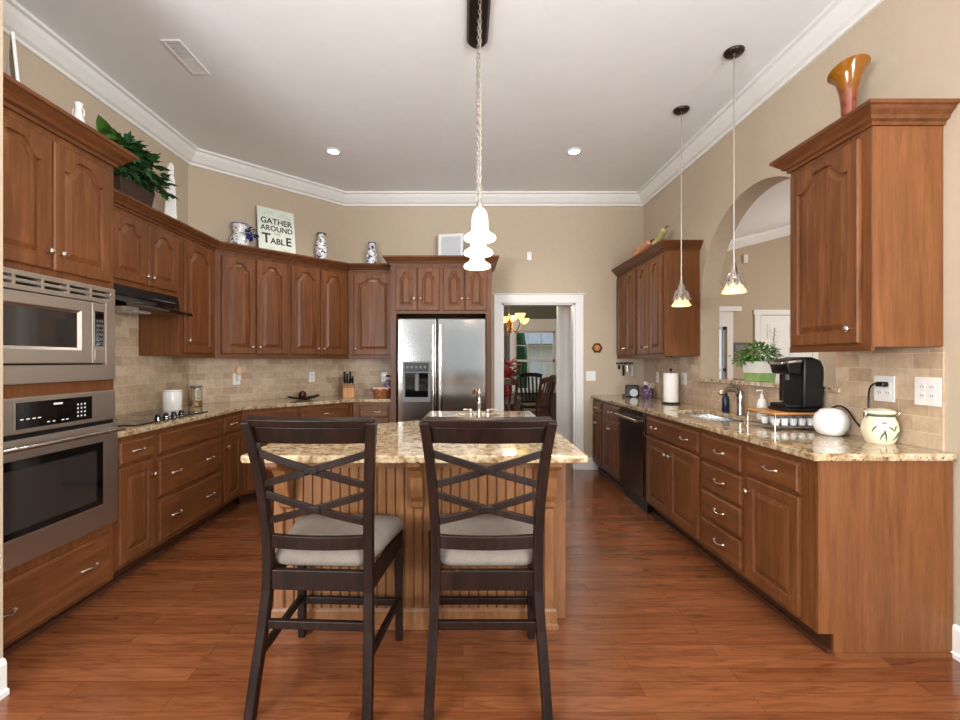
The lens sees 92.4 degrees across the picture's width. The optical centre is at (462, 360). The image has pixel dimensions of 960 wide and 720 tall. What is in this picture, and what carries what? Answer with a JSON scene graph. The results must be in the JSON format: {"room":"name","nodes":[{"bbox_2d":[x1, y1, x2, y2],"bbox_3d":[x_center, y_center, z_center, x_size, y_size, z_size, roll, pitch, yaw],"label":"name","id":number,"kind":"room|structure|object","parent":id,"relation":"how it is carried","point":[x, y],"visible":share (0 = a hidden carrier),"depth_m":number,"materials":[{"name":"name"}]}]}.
{"room":"kitchen","nodes":[
{"label":"kitchen","id":0,"kind":"room"},
{"bbox_2d":[0,0,2,658],"bbox_3d":[-2.249,-0.355,1.784,0.822,3.370,0.108,0,0,0],"label":"wall","id":1,"kind":"structure","parent":0,"point":[1,1],"depth_m":1.83,"materials":[{"name":"paint"}]},
{"bbox_2d":[0,658,9,699],"bbox_3d":[-2.236,1.258,1.771,0.848,0.145,0.134,0,0,0],"label":"baseboard","id":2,"kind":"structure","parent":1,"relation":"attached to","point":[4,691],"depth_m":1.82,"materials":[{"name":"white paint"}]},
{"bbox_2d":[3,33,187,414],"bbox_3d":[-2.735,-0.355,0.650,0.150,3.370,7.600,0,0,0],"label":"wall","id":3,"kind":"structure","parent":0,"point":[34,73],"depth_m":3.26,"materials":[{"name":"paint"}]},
{"bbox_2d":[113,206,177,296],"bbox_3d":[-2.466,-0.815,3.213,0.378,0.590,1.102,0,0,0],"label":"upper cabinet","id":4,"kind":"object","parent":3,"relation":"attached to","point":[145,253],"visible":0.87,"depth_m":3.33,"materials":[{"name":"brown wood"}]},
{"bbox_2d":[113,175,154,206],"bbox_3d":[-2.400,-1.190,3.320,0.125,0.160,0.354,0,0,0],"label":"basket","id":5,"kind":"object","parent":4,"relation":"on","point":[120,183],"depth_m":3.26,"materials":[{"name":"brown wicker"}]},
{"bbox_2d":[96,114,179,206],"bbox_3d":[-2.379,-1.365,3.323,0.408,0.509,0.668,0,0,0],"label":"ivy","id":6,"kind":"object","parent":4,"relation":"on","point":[141,185],"visible":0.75,"depth_m":3.27,"materials":[{"name":"green plant"}]},
{"bbox_2d":[113,283,192,316],"bbox_3d":[-2.426,-0.436,3.393,0.439,0.164,0.742,0,0,0],"label":"range hood","id":7,"kind":"object","parent":4,"relation":"attached to","point":[131,301],"visible":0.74,"depth_m":3.36,"materials":[{"name":"black metal"}]},
{"bbox_2d":[113,188,388,270],"bbox_3d":[-1.925,-1.077,4.170,0.848,0.082,3.038,0,0,28],"label":"crown molding","id":8,"kind":"structure","parent":4,"relation":"attached to","point":[121,200],"depth_m":4.29,"materials":[{"name":"brown wood"}]},
{"bbox_2d":[113,313,187,414],"bbox_3d":[-2.655,-0.077,3.553,0.008,0.985,1.775,0,0,0],"label":"backsplash","id":9,"kind":"structure","parent":3,"relation":"attached to","point":[139,382],"depth_m":3.75,"materials":[{"name":"tile"}]},
{"bbox_2d":[139,235,214,357],"bbox_3d":[-2.466,-0.569,4.038,0.378,1.083,0.548,0,0,0],"label":"upper cabinet","id":10,"kind":"object","parent":3,"relation":"attached to","point":[181,337],"visible":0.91,"depth_m":3.90,"materials":[{"name":"brown wood"}]},
{"bbox_2d":[164,162,176,218],"bbox_3d":[-2.400,-1.371,3.780,0.092,0.520,0.092,0,0,-29],"label":"bottle","id":11,"kind":"object","parent":10,"relation":"on","point":[171,206],"visible":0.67,"depth_m":3.75,"materials":[{"name":"white ceramic"}]},
{"bbox_2d":[189,358,343,402],"bbox_3d":[-2.058,0.185,5.046,0.008,0.460,1.685,0,0,45],"label":"backsplash","id":12,"kind":"structure","parent":3,"relation":"attached to","point":[261,378],"depth_m":4.95,"materials":[{"name":"tile"}]},
{"bbox_2d":[188,165,343,403],"bbox_3d":[-2.135,-0.355,5.110,1.350,3.370,1.320,0,0,0],"label":"wall","id":13,"kind":"structure","parent":0,"point":[216,200],"depth_m":4.86,"materials":[{"name":"paint"}]},
{"bbox_2d":[214,251,288,357],"bbox_3d":[-2.175,-0.569,4.661,0.709,1.083,0.378,0,0,-45],"label":"upper cabinet","id":14,"kind":"object","parent":13,"relation":"attached to","point":[251,293],"visible":0.95,"depth_m":4.52,"materials":[{"name":"brown wood"}]},
{"bbox_2d":[229,222,258,245],"bbox_3d":[-2.205,-1.244,4.648,0.276,0.266,0.188,0,0,-15],"label":"jug","id":15,"kind":"object","parent":14,"relation":"on","point":[239,236],"visible":0.9,"depth_m":4.58,"materials":[{"name":"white ceramic"}]},
{"bbox_2d":[288,262,348,358],"bbox_3d":[-1.672,-0.569,5.164,0.712,1.083,0.378,0,0,-45],"label":"upper cabinet","id":16,"kind":"object","parent":13,"relation":"attached to","point":[317,296],"visible":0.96,"depth_m":5.02,"materials":[{"name":"brown wood"}]},
{"bbox_2d":[256,205,295,253],"bbox_3d":[-1.985,-1.372,4.928,0.400,0.523,0.131,0,0,-45],"label":"sign","id":17,"kind":"object","parent":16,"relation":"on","point":[275,228],"visible":0.97,"depth_m":4.93,"materials":[{"name":"white plastic"}]},
{"bbox_2d":[315,232,326,258],"bbox_3d":[-1.621,-1.286,5.263,0.134,0.350,0.134,0,0,-45],"label":"vase","id":18,"kind":"object","parent":16,"relation":"on","point":[321,245],"visible":0.8,"depth_m":5.22,"materials":[{"name":"white ceramic"}]},
{"bbox_2d":[15,0,832,190],"bbox_3d":[-0.250,-2.080,1.300,5.300,0.080,9.000,0,0,0],"label":"ceiling","id":19,"kind":"structure","parent":0,"point":[390,85],"depth_m":3.32,"materials":[{"name":"paint"}]},
{"bbox_2d":[160,39,209,74],"bbox_3d":[-1.858,-2.035,3.090,0.125,0.008,0.350,0,0,0],"label":"ceiling vent","id":20,"kind":"object","parent":19,"relation":"in","point":[177,48],"visible":1,"depth_m":3.07,"materials":[{"name":"white metal"}]},
{"bbox_2d":[464,0,495,269],"bbox_3d":[0.090,-1.315,2.560,0.174,1.451,0.874,0,0,0],"label":"pendant","id":21,"kind":"object","parent":19,"relation":"hanging from","point":[478,11],"visible":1,"depth_m":2.63,"materials":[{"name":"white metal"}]},
{"bbox_2d":[671,105,691,306],"bbox_3d":[1.770,-1.243,3.730,0.151,1.594,0.151,0,0,45],"label":"mini pendant","id":22,"kind":"object","parent":19,"relation":"hanging from","point":[681,298],"visible":1,"depth_m":3.71,"materials":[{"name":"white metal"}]},
{"bbox_2d":[720,45,746,293],"bbox_3d":[1.785,-1.245,3.030,0.151,1.590,0.151,0,0,45],"label":"mini pendant","id":23,"kind":"object","parent":19,"relation":"hanging from","point":[734,280],"visible":1,"depth_m":3.02,"materials":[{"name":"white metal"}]},
{"bbox_2d":[0,463,959,719],"bbox_3d":[2.400,1.370,3.700,11.200,0.080,13.800,0,0,0],"label":"floor","id":24,"kind":"structure","parent":0,"point":[652,628],"depth_m":2.08,"materials":[{"name":"brown wood"}]},
{"bbox_2d":[3,72,137,656],"bbox_3d":[-2.296,0.056,2.293,0.719,2.548,0.902,0,0,0],"label":"tall cabinet","id":25,"kind":"object","parent":24,"relation":"on","point":[58,168],"visible":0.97,"depth_m":2.26,"materials":[{"name":"brown wood"}]},
{"bbox_2d":[4,31,19,81],"bbox_3d":[-2.302,-1.399,2.337,0.300,0.410,0.093,0,0,44],"label":"photo frame","id":26,"kind":"object","parent":25,"relation":"on","point":[13,61],"visible":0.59,"depth_m":2.25,"materials":[{"name":"white paint"}]},
{"bbox_2d":[3,267,114,384],"bbox_3d":[-2.001,-0.153,2.257,0.037,0.515,0.770,0,0,0],"label":"microwave","id":27,"kind":"object","parent":25,"relation":"in","point":[55,329],"visible":1,"depth_m":2.25,"materials":[{"name":"metal"}]},
{"bbox_2d":[3,390,125,572],"bbox_3d":[-1.972,0.540,2.257,0.096,0.750,0.770,0,0,0],"label":"wall oven","id":28,"kind":"object","parent":25,"relation":"in","point":[60,451],"visible":0.99,"depth_m":2.25,"materials":[{"name":"metal"}]},
{"bbox_2d":[72,101,84,122],"bbox_3d":[-2.140,-1.312,2.560,0.078,0.242,0.078,0,0,0],"label":"vase","id":29,"kind":"object","parent":25,"relation":"on","point":[77,112],"visible":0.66,"depth_m":2.55,"materials":[{"name":"white ceramic"}]},
{"bbox_2d":[103,430,157,588],"bbox_3d":[-2.304,0.890,2.846,0.653,0.879,0.367,0,0,0],"label":"base cabinet","id":30,"kind":"object","parent":24,"relation":"on","point":[134,529],"visible":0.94,"depth_m":2.82,"materials":[{"name":"brown wood"}]},
{"bbox_2d":[115,395,390,437],"bbox_3d":[-1.956,0.432,4.272,1.397,0.035,3.498,0,0,27],"label":"countertop","id":31,"kind":"structure","parent":30,"relation":"on","point":[214,409],"depth_m":4.29,"materials":[{"name":"stone"}]},
{"bbox_2d":[113,410,207,425],"bbox_3d":[-2.335,0.394,3.345,0.500,0.042,0.830,0,0,0],"label":"cooktop","id":32,"kind":"object","parent":31,"relation":"in","point":[145,417],"visible":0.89,"depth_m":3.32,"materials":[{"name":"black glass"}]},
{"bbox_2d":[162,389,181,410],"bbox_3d":[-2.440,0.327,3.860,0.146,0.176,0.146,0,0,0],"label":"canister","id":33,"kind":"object","parent":31,"relation":"on","point":[171,398],"visible":0.98,"depth_m":3.80,"materials":[{"name":"white ceramic"}]},
{"bbox_2d":[189,386,203,406],"bbox_3d":[-2.450,0.321,4.220,0.107,0.188,0.107,0,0,45],"label":"glass jar","id":34,"kind":"object","parent":31,"relation":"on","point":[195,392],"visible":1,"depth_m":4.18,"materials":[{"name":"clear glass"}]},
{"bbox_2d":[342,382,354,397],"bbox_3d":[-1.310,0.330,5.272,0.136,0.168,0.148,0,0,-14],"label":"knife block","id":35,"kind":"object","parent":31,"relation":"on","point":[348,391],"visible":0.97,"depth_m":5.21,"materials":[{"name":"brown wood"}]},
{"bbox_2d":[371,387,390,397],"bbox_3d":[-0.935,0.357,5.300,0.254,0.115,0.254,0,0,0],"label":"bread basket","id":36,"kind":"object","parent":31,"relation":"on","point":[379,392],"visible":0.91,"depth_m":5.21,"materials":[{"name":"wicker"}]},
{"bbox_2d":[144,415,220,562],"bbox_3d":[-2.305,0.890,3.445,0.650,0.879,0.829,0,0,0],"label":"base cabinet","id":37,"kind":"object","parent":24,"relation":"on","point":[187,455],"visible":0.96,"depth_m":3.34,"materials":[{"name":"brown wood"}]},
{"bbox_2d":[213,411,241,518],"bbox_3d":[-2.304,0.890,4.038,0.653,0.879,0.356,0,0,0],"label":"base cabinet","id":38,"kind":"object","parent":24,"relation":"on","point":[231,433],"visible":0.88,"depth_m":4.00,"materials":[{"name":"brown wood"}]},
{"bbox_2d":[234,406,299,504],"bbox_3d":[-2.025,0.890,4.609,0.559,0.879,0.653,0,0,-45],"label":"base cabinet","id":39,"kind":"object","parent":24,"relation":"on","point":[248,495],"visible":0.05,"depth_m":4.31,"materials":[{"name":"brown wood"}]},
{"bbox_2d":[240,416,403,719],"bbox_3d":[-0.554,0.770,1.952,0.512,1.129,0.594,0,0,3],"label":"counter stool","id":40,"kind":"object","parent":24,"relation":"on","point":[321,536],"visible":1,"depth_m":1.76,"materials":[{"name":"brown wood"}]},
{"bbox_2d":[275,513,402,566],"bbox_3d":[-0.550,0.767,2.026,0.512,0.087,0.445,0,0,3],"label":"seat cushion","id":41,"kind":"object","parent":40,"relation":"on","point":[388,530],"depth_m":1.94,"materials":[{"name":"beige fabric"}]},
{"bbox_2d":[300,402,351,416],"bbox_3d":[-1.615,0.890,5.019,0.653,0.879,0.599,0,0,45],"label":"base cabinet","id":42,"kind":"object","parent":24,"relation":"on","point":[338,409],"visible":0.23,"depth_m":4.81,"materials":[{"name":"brown wood"}]},
{"bbox_2d":[353,402,390,423],"bbox_3d":[-0.995,0.890,5.314,0.419,0.879,0.653,0,0,0],"label":"base cabinet","id":43,"kind":"object","parent":24,"relation":"on","point":[380,411],"visible":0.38,"depth_m":5.02,"materials":[{"name":"brown wood"}]},
{"bbox_2d":[265,463,565,629],"bbox_3d":[-0.215,0.890,2.933,1.491,0.879,1.715,0,0,0],"label":"kitchen island","id":44,"kind":"object","parent":24,"relation":"on","point":[401,491],"visible":0.47,"depth_m":2.29,"materials":[{"name":"brown wood"}]},
{"bbox_2d":[240,411,587,462],"bbox_3d":[-0.211,0.432,2.917,1.542,0.035,1.805,0,0,0],"label":"island countertop","id":45,"kind":"structure","parent":44,"relation":"on","point":[396,442],"depth_m":2.16,"materials":[{"name":"stone"}]},
{"bbox_2d":[463,388,494,416],"bbox_3d":[0.129,0.305,3.367,0.212,0.218,0.167,0,0,27],"label":"island faucet","id":46,"kind":"object","parent":45,"relation":"on","point":[478,392],"visible":0.9,"depth_m":3.33,"materials":[{"name":"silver metal"}]},
{"bbox_2d":[383,255,498,422],"bbox_3d":[-0.235,0.103,5.267,1.241,2.455,0.746,0,0,0],"label":"tall cabinet","id":47,"kind":"object","parent":24,"relation":"on","point":[422,286],"visible":0.89,"depth_m":4.96,"materials":[{"name":"brown wood"}]},
{"bbox_2d":[438,233,463,254],"bbox_3d":[-0.148,-1.308,5.412,0.300,0.395,0.095,0,0,10],"label":"frame","id":48,"kind":"object","parent":47,"relation":"on","point":[448,244],"visible":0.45,"depth_m":5.43,"materials":[{"name":"white paint"}]},
{"bbox_2d":[398,319,485,421],"bbox_3d":[-0.217,0.432,5.146,0.915,1.755,0.908,0,0,0],"label":"refrigerator","id":49,"kind":"object","parent":24,"relation":"on","point":[441,362],"visible":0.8,"depth_m":4.76,"materials":[{"name":"silver metal"}]},
{"bbox_2d":[419,416,556,719],"bbox_3d":[0.092,0.770,1.952,0.512,1.129,0.594,0,0,0],"label":"counter stool","id":50,"kind":"object","parent":24,"relation":"on","point":[472,537],"visible":1,"depth_m":1.75,"materials":[{"name":"brown wood"}]},
{"bbox_2d":[429,514,532,565],"bbox_3d":[0.092,0.767,2.026,0.512,0.087,0.445,0,0,0],"label":"seat cushion","id":51,"kind":"object","parent":50,"relation":"on","point":[484,524],"depth_m":1.92,"materials":[{"name":"beige fabric"}]},
{"bbox_2d":[504,378,519,410],"bbox_3d":[0.525,0.785,6.701,0.498,1.094,0.569,0,0,-6],"label":"dining chair","id":52,"kind":"object","parent":24,"relation":"on","point":[510,381],"visible":0.17,"depth_m":6.48,"materials":[{"name":"brown wood"}]},
{"bbox_2d":[505,393,521,410],"bbox_3d":[0.380,0.950,8.100,1.100,0.760,1.700,0,0,0],"label":"dining table","id":53,"kind":"object","parent":24,"relation":"on","point":[512,395],"visible":0.09,"depth_m":7.33,"materials":[{"name":"brown wood"}]},
{"bbox_2d":[504,358,520,395],"bbox_3d":[0.730,0.253,7.516,0.429,0.634,0.413,0,0,-15],"label":"flower vase","id":54,"kind":"object","parent":53,"relation":"on","point":[507,374],"visible":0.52,"depth_m":7.43,"materials":[{"name":"red plant"}]},
{"bbox_2d":[518,373,544,410],"bbox_3d":[1.397,0.785,9.199,0.498,1.094,0.569,0,0,-3],"label":"dining chair","id":55,"kind":"object","parent":24,"relation":"on","point":[524,404],"visible":0.69,"depth_m":9.37,"materials":[{"name":"black wood"}]},
{"bbox_2d":[534,377,555,416],"bbox_3d":[1.099,0.785,7.109,0.569,1.094,0.498,0,0,38],"label":"dining chair","id":56,"kind":"object","parent":24,"relation":"on","point":[545,380],"visible":0.52,"depth_m":6.96,"materials":[{"name":"brown wood"}]},
{"bbox_2d":[556,306,570,442],"bbox_3d":[1.490,-0.220,6.600,0.380,3.100,0.380,0,0,0],"label":"column","id":57,"kind":"structure","parent":24,"relation":"on","point":[563,328],"depth_m":6.47,"materials":[{"name":"white paint"}]},
{"bbox_2d":[593,399,609,476],"bbox_3d":[1.873,0.890,5.440,0.653,0.879,0.399,0,0,0],"label":"base cabinet","id":58,"kind":"object","parent":24,"relation":"on","point":[598,416],"visible":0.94,"depth_m":5.39,"materials":[{"name":"brown wood"}]},
{"bbox_2d":[603,401,622,488],"bbox_3d":[1.873,0.890,4.940,0.653,0.879,0.599,0,0,0],"label":"base cabinet","id":59,"kind":"object","parent":24,"relation":"on","point":[611,422],"visible":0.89,"depth_m":4.89,"materials":[{"name":"brown wood"}]},
{"bbox_2d":[614,407,654,512],"bbox_3d":[1.846,0.892,4.320,0.668,0.875,0.600,0,0,0],"label":"dishwasher","id":60,"kind":"object","parent":24,"relation":"on","point":[633,434],"visible":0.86,"depth_m":4.25,"materials":[{"name":"black plastic"}]},
{"bbox_2d":[646,414,712,558],"bbox_3d":[1.873,0.890,3.542,0.653,0.879,0.934,0,0,0],"label":"base cabinet","id":61,"kind":"object","parent":24,"relation":"on","point":[674,458],"visible":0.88,"depth_m":3.44,"materials":[{"name":"brown wood"}]},
{"bbox_2d":[591,395,956,460],"bbox_3d":[1.891,0.432,3.851,0.641,0.035,3.592,0,0,0],"label":"countertop","id":62,"kind":"structure","parent":61,"relation":"on","point":[807,443],"depth_m":2.50,"materials":[{"name":"stone"}]},
{"bbox_2d":[622,385,638,396],"bbox_3d":[1.938,0.347,5.325,0.185,0.135,0.071,0,0,20],"label":"gadget","id":63,"kind":"object","parent":62,"relation":"on","point":[630,390],"visible":1,"depth_m":5.29,"materials":[{"name":"plastic"}]},
{"bbox_2d":[661,368,680,403],"bbox_3d":[2.020,0.242,4.470,0.176,0.344,0.176,0,0,0],"label":"paper towel holder","id":64,"kind":"object","parent":62,"relation":"on","point":[670,380],"visible":1,"depth_m":4.42,"materials":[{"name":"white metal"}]},
{"bbox_2d":[686,414,743,421],"bbox_3d":[1.910,0.540,3.510,0.364,0.180,0.804,0,0,0],"label":"sink","id":65,"kind":"object","parent":62,"relation":"in","point":[715,418],"visible":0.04,"depth_m":3.80,"materials":[{"name":"metal"}]},
{"bbox_2d":[722,393,729,411],"bbox_3d":[2.135,0.336,3.740,0.058,0.158,0.058,0,0,0],"label":"dish soap bottle","id":66,"kind":"object","parent":62,"relation":"on","point":[725,398],"visible":0.83,"depth_m":3.72,"materials":[{"name":"blue plastic"}]},
{"bbox_2d":[718,382,745,415],"bbox_3d":[2.061,0.289,3.530,0.205,0.250,0.068,0,0,0],"label":"kitchen faucet","id":67,"kind":"object","parent":62,"relation":"on","point":[740,396],"visible":1,"depth_m":3.51,"materials":[{"name":"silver metal"}]},
{"bbox_2d":[756,390,766,419],"bbox_3d":[2.125,0.309,3.270,0.065,0.211,0.065,0,0,45],"label":"soap pump","id":68,"kind":"object","parent":62,"relation":"on","point":[761,403],"visible":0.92,"depth_m":3.25,"materials":[{"name":"white ceramic"}]},
{"bbox_2d":[745,408,814,429],"bbox_3d":[2.027,0.362,2.902,0.316,0.104,0.287,0,0,0],"label":"pod drawer","id":69,"kind":"object","parent":62,"relation":"on","point":[758,410],"visible":0.57,"depth_m":2.81,"materials":[{"name":"brown wood"}]},
{"bbox_2d":[768,357,823,411],"bbox_3d":[2.070,0.142,2.900,0.238,0.334,0.245,0,0,0],"label":"coffee maker","id":70,"kind":"object","parent":69,"relation":"on","point":[801,379],"visible":0.98,"depth_m":2.79,"materials":[{"name":"black plastic"}]},
{"bbox_2d":[770,402,800,407],"bbox_3d":[2.008,0.274,2.872,0.085,0.026,0.170,0,0,0],"label":"drip tray","id":71,"kind":"object","parent":70,"relation":"on","point":[773,404],"depth_m":2.83,"materials":[{"name":"black plastic"}]},
{"bbox_2d":[812,408,849,435],"bbox_3d":[2.061,0.339,2.570,0.178,0.152,0.166,0,0,0],"label":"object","id":72,"kind":"object","parent":62,"relation":"on","point":[826,421],"visible":1,"depth_m":2.52,"materials":[{"name":"white ceramic"}]},
{"bbox_2d":[831,382,887,426],"bbox_3d":[2.170,0.261,2.559,0.058,0.305,0.368,0,0,0],"label":"power cord","id":73,"kind":"object","parent":62,"relation":"on","point":[878,384],"visible":0.59,"depth_m":2.46,"materials":[{"name":"black plastic"}]},
{"bbox_2d":[860,408,900,444],"bbox_3d":[2.116,0.327,2.334,0.153,0.176,0.154,0,0,0],"label":"jar","id":74,"kind":"object","parent":62,"relation":"on","point":[878,425],"visible":1,"depth_m":2.29,"materials":[{"name":"beige ceramic"}]},
{"bbox_2d":[702,430,758,595],"bbox_3d":[1.875,0.890,2.837,0.650,0.879,0.474,0,0,0],"label":"base cabinet","id":75,"kind":"object","parent":24,"relation":"on","point":[724,457],"visible":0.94,"depth_m":2.78,"materials":[{"name":"brown wood"}]},
{"bbox_2d":[742,442,952,657],"bbox_3d":[1.876,0.890,2.331,0.658,0.879,0.538,0,0,0],"label":"base cabinet","id":76,"kind":"object","parent":24,"relation":"on","point":[856,557],"visible":0.93,"depth_m":2.07,"materials":[{"name":"brown wood"}]},
{"bbox_2d":[344,206,643,456],"bbox_3d":[0.455,-0.355,5.710,3.830,3.370,0.120,0,0,0],"label":"wall","id":77,"kind":"structure","parent":0,"point":[574,249],"depth_m":5.65,"materials":[{"name":"paint"}]},
{"bbox_2d":[344,359,390,394],"bbox_3d":[-1.117,0.185,5.646,0.675,0.460,0.008,0,0,0],"label":"backsplash","id":78,"kind":"structure","parent":77,"relation":"attached to","point":[366,373],"depth_m":5.64,"materials":[{"name":"tile"}]},
{"bbox_2d":[349,265,390,358],"bbox_3d":[-1.052,-0.569,5.456,0.540,1.083,0.378,0,0,0],"label":"upper cabinet","id":79,"kind":"object","parent":77,"relation":"attached to","point":[369,291],"visible":0.84,"depth_m":5.30,"materials":[{"name":"brown wood"}]},
{"bbox_2d":[366,242,377,262],"bbox_3d":[-1.085,-1.260,5.480,0.136,0.300,0.136,0,0,0],"label":"vase","id":80,"kind":"object","parent":79,"relation":"on","point":[371,255],"visible":0.85,"depth_m":5.43,"materials":[{"name":"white ceramic"}]},
{"bbox_2d":[493,294,584,469],"bbox_3d":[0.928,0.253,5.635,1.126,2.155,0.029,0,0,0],"label":"trim","id":81,"kind":"structure","parent":77,"relation":"attached to","point":[578,299],"depth_m":5.63,"materials":[{"name":"white paint"}]},
{"bbox_2d":[504,306,556,419],"bbox_3d":[1.050,-0.220,9.860,4.300,3.100,0.120,0,0,0],"label":"wall","id":82,"kind":"structure","parent":0,"point":[532,312],"depth_m":9.80,"materials":[{"name":"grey paint"}]},
{"bbox_2d":[510,319,556,392],"bbox_3d":[1.530,-0.110,9.790,1.140,1.560,0.140,0,0,0],"label":"window","id":83,"kind":"structure","parent":82,"relation":"in","point":[533,347],"depth_m":9.84,"materials":[{"name":"white paint"}]},
{"bbox_2d":[719,245,751,378],"bbox_3d":[3.728,-0.845,7.990,2.515,4.350,0.120,0,0,0],"label":"wall","id":84,"kind":"structure","parent":0,"point":[742,320],"depth_m":7.93,"materials":[{"name":"paint"}]},
{"bbox_2d":[719,306,741,377],"bbox_3d":[4.045,-0.025,7.905,1.390,1.810,0.170,0,0,0],"label":"window","id":85,"kind":"structure","parent":84,"relation":"in","point":[725,312],"depth_m":7.90,"materials":[{"name":"white paint"}]},
{"bbox_2d":[733,343,747,361],"bbox_3d":[4.765,-0.145,7.912,0.260,0.340,0.033,0,0,0],"label":"wall picture","id":86,"kind":"object","parent":84,"relation":"attached to","point":[736,346],"visible":0.51,"depth_m":7.90},
{"bbox_2d":[735,345,745,359],"bbox_3d":[4.765,-0.145,7.899,0.180,0.260,0.005,0,0,0],"label":"print","id":87,"kind":"object","parent":86,"relation":"attached to","point":[737,347],"depth_m":7.90},
{"bbox_2d":[727,225,789,250],"bbox_3d":[5.235,-2.152,7.900,5.530,1.636,0.200,0,0,0],"label":"trim","id":88,"kind":"structure","parent":84,"relation":"attached to","point":[756,238],"depth_m":7.89,"materials":[{"name":"white paint"}]},
{"bbox_2d":[731,179,789,239],"bbox_3d":[5.190,-2.260,4.200,5.620,1.580,7.800,0,0,0],"label":"ceiling","id":89,"kind":"structure","parent":0,"point":[771,210],"depth_m":5.75,"materials":[{"name":"paint"}]},
{"bbox_2d":[752,235,835,384],"bbox_3d":[6.492,-0.845,8.060,3.015,4.350,0.120,0,0,0],"label":"wall","id":90,"kind":"structure","parent":0,"point":[771,258],"depth_m":8.00,"materials":[{"name":"paint"}]},
{"bbox_2d":[753,310,817,359],"bbox_3d":[5.610,0.220,7.982,1.140,2.220,0.034,0,0,0],"label":"trim","id":91,"kind":"structure","parent":90,"relation":"attached to","point":[757,314],"depth_m":7.97,"materials":[{"name":"white paint"}]},
{"bbox_2d":[761,315,811,380],"bbox_3d":[5.610,0.265,7.980,0.890,2.110,0.036,0,0,0],"label":"door","id":92,"kind":"structure","parent":90,"relation":"in","point":[781,323],"depth_m":7.98,"materials":[{"name":"white paint"}]},
{"bbox_2d":[644,0,959,625],"bbox_3d":[2.305,-0.355,1.250,0.170,3.370,8.800,0,0,0],"label":"wall","id":93,"kind":"structure","parent":0,"point":[913,46],"depth_m":2.70,"materials":[{"name":"paint"}]},
{"bbox_2d":[3,0,883,205],"bbox_3d":[-0.220,-1.970,1.325,4.880,0.140,8.650,0,0,0],"label":"trim","id":94,"kind":"structure","parent":93,"relation":"attached to","point":[840,16],"depth_m":3.78,"materials":[{"name":"white paint"}]},
{"bbox_2d":[616,265,637,358],"bbox_3d":[2.026,-0.569,5.308,0.378,1.083,0.664,0,0,0],"label":"upper cabinet","id":95,"kind":"object","parent":93,"relation":"attached to","point":[626,283],"visible":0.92,"depth_m":5.26,"materials":[{"name":"brown wood"}]},
{"bbox_2d":[637,250,699,358],"bbox_3d":[2.026,-0.569,4.641,0.378,1.083,0.668,0,0,0],"label":"upper cabinet","id":96,"kind":"object","parent":93,"relation":"attached to","point":[664,330],"visible":0.95,"depth_m":4.31,"materials":[{"name":"brown wood"}]},
{"bbox_2d":[611,240,703,276],"bbox_3d":[2.019,-1.077,4.940,0.398,0.082,1.400,0,0,0],"label":"crown molding","id":97,"kind":"structure","parent":96,"relation":"attached to","point":[660,246],"depth_m":4.42,"materials":[{"name":"brown wood"}]},
{"bbox_2d":[694,377,840,392],"bbox_3d":[2.303,0.172,3.515,0.255,0.035,1.650,0,0,0],"label":"granite ledge","id":98,"kind":"object","parent":93,"relation":"attached to","point":[830,388],"visible":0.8,"depth_m":3.47,"materials":[{"name":"beige stone"}]},
{"bbox_2d":[728,328,783,380],"bbox_3d":[2.269,-0.049,3.558,0.316,0.404,0.389,0,0,0],"label":"planter","id":99,"kind":"object","parent":98,"relation":"on","point":[754,369],"visible":1,"depth_m":3.48,"materials":[{"name":"white ceramic"}]},
{"bbox_2d":[655,349,944,450],"bbox_3d":[2.216,0.180,3.710,0.008,0.470,3.180,0,0,0],"label":"backsplash","id":100,"kind":"structure","parent":93,"relation":"attached to","point":[920,425],"depth_m":2.53,"materials":[{"name":"tile"}]},
{"bbox_2d":[769,98,959,352],"bbox_3d":[2.017,-0.609,2.390,0.400,1.124,0.677,0,0,0],"label":"upper cabinet","id":101,"kind":"object","parent":93,"relation":"attached to","point":[866,189],"visible":1,"depth_m":2.13,"materials":[{"name":"brown wood"}]},
{"bbox_2d":[827,54,870,116],"bbox_3d":[2.045,-1.368,2.440,0.180,0.405,0.180,0,0,0],"label":"vase","id":102,"kind":"object","parent":101,"relation":"on","point":[846,76],"visible":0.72,"depth_m":2.41,"materials":[{"name":"orange glass"}]},
{"bbox_2d":[874,375,894,401],"bbox_3d":[2.206,0.145,2.410,0.008,0.135,0.118,0,0,0],"label":"wall outlet","id":103,"kind":"object","parent":93,"relation":"attached to","point":[886,394],"visible":0.82,"depth_m":2.40,"materials":[{"name":"white plastic"}]},
{"bbox_2d":[915,377,941,406],"bbox_3d":[2.206,0.145,2.185,0.008,0.135,0.125,0,0,0],"label":"wall outlet","id":104,"kind":"object","parent":93,"relation":"attached to","point":[928,390],"visible":1,"depth_m":2.18,"materials":[{"name":"white plastic"}]},
{"bbox_2d":[951,624,959,661],"bbox_3d":[2.207,1.258,-0.463,0.026,0.145,5.075,0,0,0],"label":"baseboard","id":105,"kind":"structure","parent":93,"relation":"attached to","point":[955,651],"depth_m":2.05,"materials":[{"name":"white paint"}]},
{"bbox_3d":[0.685,-1.810,7.850,3.570,0.080,4.140,0,0,0],"label":"ceiling","id":106,"kind":"structure","parent":0,"visible":0},
{"bbox_2d":[504,313,529,335],"bbox_3d":[0.760,-1.090,7.600,0.694,1.360,0.664,0,0,0],"label":"chandelier","id":107,"kind":"object","parent":106,"relation":"hanging from","point":[520,316],"visible":0.69,"depth_m":7.57,"materials":[{"name":"yellow glass"}]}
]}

